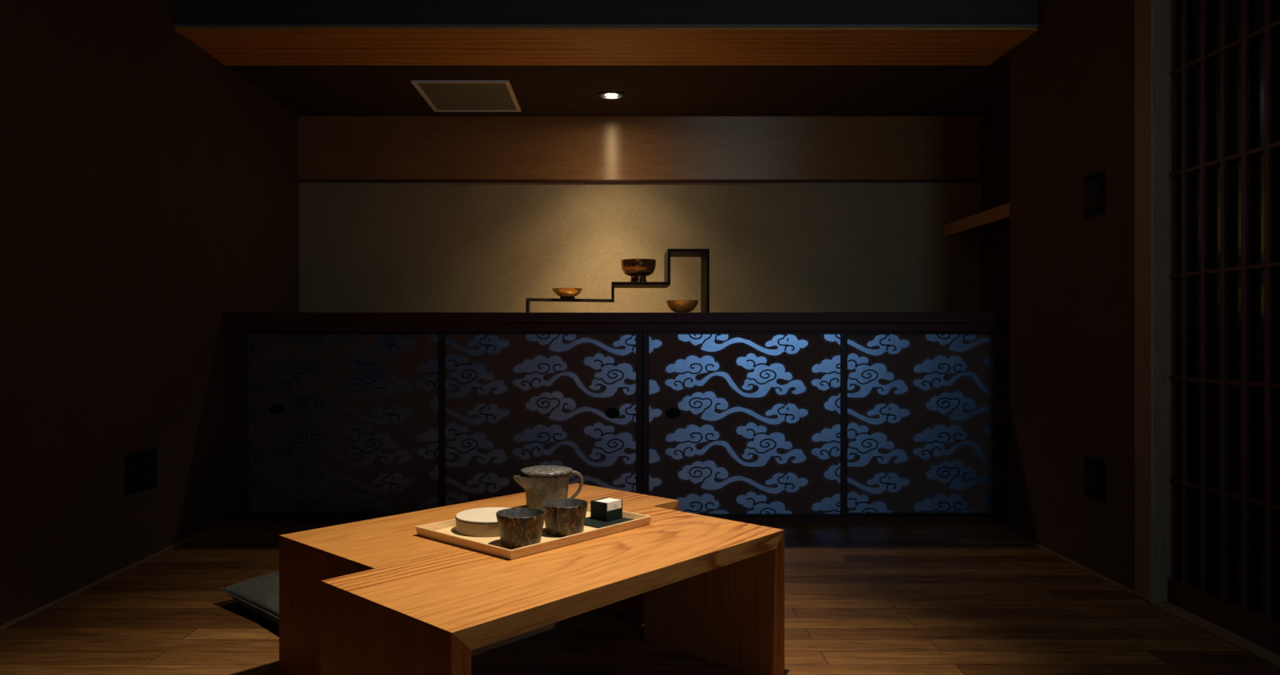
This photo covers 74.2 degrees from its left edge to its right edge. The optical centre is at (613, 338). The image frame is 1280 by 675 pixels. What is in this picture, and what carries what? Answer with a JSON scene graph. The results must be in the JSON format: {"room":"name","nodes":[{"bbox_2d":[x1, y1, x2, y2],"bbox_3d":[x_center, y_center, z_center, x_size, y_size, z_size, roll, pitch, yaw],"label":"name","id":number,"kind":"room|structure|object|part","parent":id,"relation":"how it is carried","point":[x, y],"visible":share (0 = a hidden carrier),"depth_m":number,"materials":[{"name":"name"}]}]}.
{"room":"japanese tea room","nodes":[
{"label":"japanese tea room","id":0,"kind":"room"},
{"bbox_2d":[0,0,298,626],"bbox_3d":[-1.898,-0.430,1.756,0.100,2.620,6.411,0,0,0],"label":"wall","id":1,"kind":"structure","parent":0,"point":[149,189],"depth_m":3.15,"materials":[{"name":"brown paint"}]},
{"bbox_2d":[0,521,224,631],"bbox_3d":[-1.844,0.873,1.276,0.008,0.014,5.452,0,0,0],"label":"baseboard","id":2,"kind":"structure","parent":1,"relation":"attached to","point":[47,606],"depth_m":3.03,"materials":[{"name":"brown wood"}]},
{"bbox_2d":[125,447,157,495],"bbox_3d":[-1.843,0.516,3.294,0.011,0.156,0.216,0,0,0],"label":"wall outlet","id":3,"kind":"object","parent":1,"relation":"attached to","point":[141,467],"visible":1,"depth_m":3.29,"materials":[{"name":"black plastic"}]},
{"bbox_2d":[130,459,140,472],"bbox_3d":[-1.839,0.491,3.251,0.002,0.041,0.066,0,0,0],"label":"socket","id":4,"kind":"object","parent":3,"relation":"attached to","point":[135,464],"depth_m":3.25,"materials":[{"name":"black plastic"}]},
{"bbox_2d":[130,473,140,486],"bbox_3d":[-1.839,0.545,3.251,0.002,0.041,0.066,0,0,0],"label":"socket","id":5,"kind":"object","parent":3,"relation":"attached to","point":[135,477],"depth_m":3.25,"materials":[{"name":"black plastic"}]},
{"bbox_2d":[146,455,155,467],"bbox_3d":[-1.839,0.491,3.357,0.002,0.041,0.066,0,0,0],"label":"socket","id":6,"kind":"object","parent":3,"relation":"attached to","point":[150,460],"depth_m":3.35,"materials":[{"name":"black plastic"}]},
{"bbox_2d":[146,469,155,481],"bbox_3d":[-1.839,0.545,3.357,0.002,0.041,0.066,0,0,0],"label":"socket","id":7,"kind":"object","parent":3,"relation":"attached to","point":[150,473],"depth_m":3.35,"materials":[{"name":"black plastic"}]},
{"bbox_2d":[297,116,982,179],"bbox_3d":[0.154,-1.111,4.955,4.004,0.374,0.012,0,0,0],"label":"wall panel","id":8,"kind":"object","parent":1,"relation":"attached to","point":[330,148],"depth_m":4.95,"materials":[{"name":"brown wood"}]},
{"bbox_2d":[297,179,982,182],"bbox_3d":[0.154,-0.920,4.952,4.004,0.015,0.017,0,0,0],"label":"trim","id":9,"kind":"structure","parent":1,"relation":"attached to","point":[299,180],"depth_m":4.94,"materials":[{"name":"brown wood"}]},
{"bbox_2d":[175,0,1037,24],"bbox_3d":[-0.031,-1.525,3.595,3.634,0.430,0.060,0,0,0],"label":"ceiling","id":10,"kind":"structure","parent":0,"point":[187,11],"depth_m":3.56,"materials":[{"name":"grey paint"}]},
{"bbox_2d":[173,24,1039,26],"bbox_3d":[-0.031,-1.314,3.559,3.634,0.008,0.013,0,0,0],"label":"trim","id":11,"kind":"structure","parent":10,"relation":"attached to","point":[175,25],"depth_m":3.55,"materials":[{"name":"brown wood"}]},
{"bbox_2d":[226,65,1009,116],"bbox_3d":[0.154,-1.338,4.492,4.004,0.080,0.939,0,0,0],"label":"alcove ceiling","id":12,"kind":"structure","parent":0,"point":[305,91],"depth_m":4.40,"materials":[{"name":"brown wood"}]},
{"bbox_2d":[410,80,521,111],"bbox_3d":[-0.773,-1.293,4.532,0.494,0.010,0.565,0,0,0],"label":"ceiling hatch","id":13,"kind":"object","parent":12,"relation":"attached to","point":[442,95],"visible":1,"depth_m":4.50,"materials":[{"name":"metal"}]},
{"bbox_2d":[596,90,626,100],"bbox_3d":[-0.013,-1.294,4.515,0.160,0.008,0.160,0,0,0],"label":"recessed light","id":14,"kind":"object","parent":12,"relation":"attached to","point":[609,93],"visible":1,"depth_m":4.50,"materials":[{"name":"black"}]},
{"bbox_2d":[0,523,1279,674],"bbox_3d":[0.451,0.910,1.756,4.798,0.060,6.611,0,0,0],"label":"floor","id":15,"kind":"structure","parent":0,"point":[860,598],"depth_m":2.63,"materials":[{"name":"brown wood"}]},
{"bbox_2d":[220,571,279,626],"bbox_3d":[-0.905,0.823,2.800,0.554,0.113,0.554,0,0,43],"label":"floor cushion","id":16,"kind":"object","parent":15,"relation":"on","point":[260,595],"visible":0.13,"depth_m":2.68,"materials":[{"name":"grey fabric"}]},
{"bbox_2d":[279,483,678,674],"bbox_3d":[-0.323,0.689,2.368,0.448,0.382,1.052,0,0,43],"label":"table","id":17,"kind":"object","parent":15,"relation":"on","point":[308,557],"visible":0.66,"depth_m":2.09,"materials":[{"name":"brown wood"}]},
{"bbox_3d":[-0.668,0.689,1.999,0.448,0.381,0.042,0,0,43],"label":"panel","id":18,"kind":"part","parent":17,"relation":"part of","materials":[{"name":"brown wood"}]},
{"bbox_2d":[414,504,651,559],"bbox_3d":[-0.200,0.486,2.197,0.366,0.022,0.497,0,0,42],"label":"tray","id":19,"kind":"object","parent":17,"relation":"on","point":[444,531],"visible":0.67,"depth_m":2.07,"materials":[{"name":"brown wood"}]},
{"bbox_2d":[455,506,511,537],"bbox_3d":[-0.316,0.473,2.180,0.182,0.038,0.182,0,0,-11],"label":"round box","id":20,"kind":"object","parent":19,"relation":"on","point":[480,522],"visible":0.6,"depth_m":2.11,"materials":[{"name":"beige wood"}]},
{"bbox_3d":[-0.316,0.456,2.180,0.180,0.005,0.180,0,0,-11],"label":"lid","id":21,"kind":"part","parent":20,"relation":"part of","materials":[{"name":"beige wood"}]},
{"bbox_2d":[495,507,545,548],"bbox_3d":[-0.222,0.454,2.020,0.118,0.076,0.118,0,0,-23],"label":"tea cup","id":22,"kind":"object","parent":19,"relation":"on","point":[518,527],"visible":0.97,"depth_m":1.98,"materials":[{"name":"brown ceramic"}]},
{"bbox_2d":[513,465,583,510],"bbox_3d":[-0.180,0.428,2.372,0.162,0.128,0.145,0,0,24],"label":"teapot","id":23,"kind":"object","parent":19,"relation":"on","point":[541,483],"visible":0.77,"depth_m":2.33,"materials":[{"name":"grey ceramic"}]},
{"bbox_3d":[-0.257,0.406,2.347,0.044,0.049,0.067,0,0,-22],"label":"spout","id":24,"kind":"part","parent":23,"relation":"part of","materials":[{"name":"grey ceramic"}]},
{"bbox_3d":[-0.110,0.419,2.386,0.048,0.092,0.019,0,0,-8],"label":"handle","id":25,"kind":"part","parent":23,"relation":"part of","materials":[{"name":"grey ceramic"}]},
{"bbox_2d":[541,497,587,536],"bbox_3d":[-0.124,0.454,2.140,0.118,0.076,0.118,0,0,-36],"label":"tea cup","id":26,"kind":"object","parent":19,"relation":"on","point":[565,517],"visible":0.96,"depth_m":2.10,"materials":[{"name":"brown ceramic"}]},
{"bbox_2d":[584,516,634,528],"bbox_3d":[-0.031,0.490,2.268,0.112,0.004,0.132,0,0,42],"label":"coaster","id":27,"kind":"object","parent":19,"relation":"on","point":[588,522],"visible":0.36,"depth_m":2.25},
{"bbox_2d":[590,497,622,521],"bbox_3d":[-0.019,0.463,2.289,0.059,0.050,0.066,0,0,40],"label":"box","id":28,"kind":"object","parent":27,"relation":"on","point":[606,509],"visible":1,"depth_m":2.27,"materials":[{"name":"white paper"}]},
{"bbox_3d":[0.022,0.689,2.737,0.448,0.381,0.042,0,0,43],"label":"panel","id":29,"kind":"part","parent":17,"relation":"part of","materials":[{"name":"brown wood"}]},
{"bbox_2d":[320,506,784,674],"bbox_3d":[-0.079,0.689,1.967,0.448,0.382,1.052,0,0,43],"label":"table","id":30,"kind":"object","parent":15,"relation":"on","point":[713,588],"visible":0.92,"depth_m":1.82,"materials":[{"name":"brown wood"}]},
{"bbox_3d":[-0.424,0.689,1.598,0.448,0.381,0.042,0,0,43],"label":"panel","id":31,"kind":"part","parent":30,"relation":"part of","materials":[{"name":"brown wood"}]},
{"bbox_3d":[0.266,0.689,2.336,0.448,0.381,0.042,0,0,43],"label":"panel","id":32,"kind":"part","parent":30,"relation":"part of","materials":[{"name":"brown wood"}]},
{"bbox_2d":[225,323,1009,523],"bbox_3d":[0.154,0.404,4.080,3.998,0.953,0.124,0,0,0],"label":"base cabinet","id":33,"kind":"object","parent":15,"relation":"on","point":[326,423],"visible":0.95,"depth_m":4.03,"materials":[{"name":"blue wood"}]},
{"bbox_3d":[-1.805,0.409,4.067,0.079,0.881,0.090,0,0,0],"label":"post","id":34,"kind":"part","parent":33,"relation":"part of","materials":[{"name":"brown wood"}]},
{"bbox_3d":[-1.614,0.341,4.053,0.070,0.050,0.007,0,0,0],"label":"finger pull","id":35,"kind":"part","parent":33,"relation":"part of","materials":[{"name":"black plastic"}]},
{"bbox_3d":[-1.294,0.409,4.062,0.970,0.879,0.020,0,0,0],"label":"sliding door","id":36,"kind":"part","parent":33,"relation":"part of","materials":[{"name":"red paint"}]},
{"bbox_3d":[-0.348,0.409,4.036,0.967,0.879,0.020,0,0,0],"label":"sliding door","id":37,"kind":"part","parent":33,"relation":"part of","materials":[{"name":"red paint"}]},
{"bbox_3d":[-0.006,0.357,4.027,0.070,0.050,0.007,0,0,0],"label":"finger pull","id":38,"kind":"part","parent":33,"relation":"part of","materials":[{"name":"black plastic"}]},
{"bbox_2d":[223,312,1009,323],"bbox_3d":[0.154,-0.098,4.477,3.998,0.048,0.962,0,0,0],"label":"countertop","id":39,"kind":"structure","parent":33,"relation":"on","point":[233,317],"depth_m":4.00,"materials":[{"name":"brown wood"}]},
{"bbox_2d":[525,248,709,312],"bbox_3d":[0.016,-0.297,4.610,0.978,0.349,0.300,0,0,0],"label":"display stand","id":40,"kind":"object","parent":39,"relation":"on","point":[704,254],"visible":0.82,"depth_m":4.55,"materials":[{"name":"wood"}]},
{"bbox_3d":[-0.466,-0.162,4.585,0.015,0.078,0.070,0,0,0],"label":"leg","id":41,"kind":"part","parent":40,"relation":"part of","materials":[{"name":"wood"}]},
{"bbox_2d":[551,288,582,298],"bbox_3d":[-0.254,-0.244,4.640,0.169,0.054,0.169,0,0,0],"label":"bowl","id":42,"kind":"object","parent":40,"relation":"on","point":[564,293],"visible":0.98,"depth_m":4.59,"materials":[{"name":"orange paint"}]},
{"bbox_2d":[621,258,655,281],"bbox_3d":[0.134,-0.360,4.600,0.191,0.126,0.191,0,0,0],"label":"bowl","id":43,"kind":"object","parent":40,"relation":"on","point":[637,269],"visible":0.89,"depth_m":4.53,"materials":[{"name":"brown paint"}]},
{"bbox_3d":[0.498,-0.289,4.610,0.015,0.334,0.300,0,0,0],"label":"leg","id":44,"kind":"part","parent":40,"relation":"part of","materials":[{"name":"wood"}]},
{"bbox_2d":[666,300,698,312],"bbox_3d":[0.369,-0.162,4.560,0.177,0.079,0.177,0,0,0],"label":"bowl","id":45,"kind":"object","parent":39,"relation":"on","point":[677,306],"visible":0.88,"depth_m":4.50,"materials":[{"name":"brown wood"}]},
{"bbox_3d":[0.154,0.865,4.065,3.998,0.030,0.094,0,0,0],"label":"rail","id":46,"kind":"part","parent":33,"relation":"part of","materials":[{"name":"brown wood"}]},
{"bbox_3d":[0.154,-0.052,4.067,3.998,0.042,0.090,0,0,0],"label":"rail","id":47,"kind":"part","parent":33,"relation":"part of","materials":[{"name":"brown wood"}]},
{"bbox_3d":[0.154,0.404,4.132,3.998,0.953,0.020,0,0,0],"label":"panel","id":48,"kind":"part","parent":33,"relation":"part of","materials":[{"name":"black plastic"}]},
{"bbox_3d":[0.283,0.357,4.027,0.070,0.050,0.007,0,0,0],"label":"finger pull","id":49,"kind":"part","parent":33,"relation":"part of","materials":[{"name":"black plastic"}]},
{"bbox_3d":[0.624,0.409,4.036,0.972,0.879,0.020,0,0,0],"label":"sliding door","id":50,"kind":"part","parent":33,"relation":"part of","materials":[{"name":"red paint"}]},
{"bbox_3d":[1.572,0.409,4.062,0.964,0.879,0.020,0,0,0],"label":"sliding door","id":51,"kind":"part","parent":33,"relation":"part of","materials":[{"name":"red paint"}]},
{"bbox_2d":[298,182,981,312],"bbox_3d":[0.154,-0.430,5.011,4.004,2.620,0.100,0,0,0],"label":"wall","id":52,"kind":"structure","parent":0,"point":[364,247],"depth_m":4.96,"materials":[{"name":"paint"}]},
{"bbox_2d":[981,99,1009,312],"bbox_3d":[2.206,-0.430,4.388,0.100,2.620,1.145,0,0,0],"label":"wall","id":53,"kind":"structure","parent":0,"point":[995,184],"depth_m":4.77,"materials":[{"name":"brown wood"}]},
{"bbox_2d":[943,202,1009,236],"bbox_3d":[2.041,-0.626,4.386,0.227,0.069,1.101,0,0,0],"label":"wall shelf","id":54,"kind":"object","parent":53,"relation":"attached to","point":[997,218],"visible":0.49,"depth_m":4.54,"materials":[{"name":"brown wood"}]},
{"bbox_2d":[990,50,1009,65],"bbox_3d":[1.971,-1.338,3.919,0.370,0.080,0.206,0,0,0],"label":"wall","id":55,"kind":"structure","parent":0,"point":[1004,60],"depth_m":3.96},
{"bbox_2d":[174,26,1037,65],"bbox_3d":[-0.031,-1.304,3.792,3.634,0.013,0.461,0,0,0],"label":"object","id":56,"kind":"structure","parent":55,"relation":"attached to","point":[230,46],"depth_m":3.72,"materials":[{"name":"brown wood"}]},
{"bbox_2d":[1009,0,1134,591],"bbox_3d":[1.846,-0.430,3.350,0.120,2.620,0.932,0,0,0],"label":"wall","id":57,"kind":"structure","parent":0,"point":[1072,81],"depth_m":3.28,"materials":[{"name":"brown paint"}]},
{"bbox_2d":[1008,529,1134,595],"bbox_3d":[1.782,0.873,3.350,0.008,0.014,0.932,0,0,0],"label":"baseboard","id":58,"kind":"structure","parent":57,"relation":"attached to","point":[1089,571],"depth_m":3.26,"materials":[{"name":"brown wood"}]},
{"bbox_2d":[1084,170,1104,217],"bbox_3d":[1.781,-0.532,3.138,0.010,0.155,0.125,0,0,0],"label":"light switch","id":59,"kind":"object","parent":57,"relation":"attached to","point":[1094,184],"visible":1,"depth_m":3.12,"materials":[{"name":"black plastic"}]},
{"bbox_2d":[1084,455,1104,502],"bbox_3d":[1.781,0.520,3.138,0.011,0.150,0.125,0,0,0],"label":"wall outlet","id":60,"kind":"object","parent":57,"relation":"attached to","point":[1094,468],"visible":1,"depth_m":3.12,"materials":[{"name":"black plastic"}]},
{"bbox_2d":[1086,464,1098,478],"bbox_3d":[1.777,0.494,3.138,0.002,0.039,0.077,0,0,0],"label":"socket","id":61,"kind":"object","parent":60,"relation":"attached to","point":[1092,470],"depth_m":3.14,"materials":[{"name":"black plastic"}]},
{"bbox_2d":[1086,478,1098,492],"bbox_3d":[1.777,0.546,3.138,0.002,0.039,0.077,0,0,0],"label":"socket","id":62,"kind":"object","parent":60,"relation":"attached to","point":[1092,484],"depth_m":3.14,"materials":[{"name":"black plastic"}]},
{"bbox_2d":[1134,0,1176,602],"bbox_3d":[1.835,-0.430,2.837,0.122,2.620,0.093,0,0,0],"label":"trim","id":63,"kind":"structure","parent":57,"relation":"attached to","point":[1155,20],"depth_m":2.79,"materials":[{"name":"brown wood"}]},
{"bbox_2d":[1134,594,1279,667],"bbox_3d":[1.830,0.875,1.917,0.112,0.010,1.934,0,0,0],"label":"trim","id":64,"kind":"structure","parent":57,"relation":"attached to","point":[1246,645],"depth_m":2.50,"materials":[{"name":"brown wood"}]},
{"bbox_2d":[1167,0,1279,653],"bbox_3d":[1.848,-0.306,1.881,0.040,2.348,1.858,0,0,0],"label":"door","id":65,"kind":"structure","parent":57,"relation":"in","point":[1227,72],"depth_m":2.54,"materials":[{"name":"red wood"}]},
{"bbox_3d":[1.848,-0.306,1.881,0.040,2.348,1.858,0,0,0],"label":"frame","id":66,"kind":"part","parent":65,"relation":"part of","materials":[{"name":"red wood"}]},
{"bbox_3d":[1.843,0.468,1.942,0.018,0.012,1.736,0,0,0],"label":"cross rail","id":67,"kind":"part","parent":65,"relation":"part of","materials":[{"name":"red wood"}]},
{"bbox_3d":[1.843,0.132,1.942,0.018,0.012,1.736,0,0,0],"label":"cross rail","id":68,"kind":"part","parent":65,"relation":"part of","materials":[{"name":"red wood"}]},
{"bbox_3d":[1.843,-0.205,1.942,0.018,0.012,1.736,0,0,0],"label":"cross rail","id":69,"kind":"part","parent":65,"relation":"part of","materials":[{"name":"red wood"}]},
{"bbox_3d":[1.843,-0.537,1.942,0.018,0.012,1.736,0,0,0],"label":"cross rail","id":70,"kind":"part","parent":65,"relation":"part of","materials":[{"name":"red wood"}]},
{"bbox_3d":[1.843,-0.872,1.942,0.018,0.012,1.736,0,0,0],"label":"cross rail","id":71,"kind":"part","parent":65,"relation":"part of","materials":[{"name":"red wood"}]}
]}

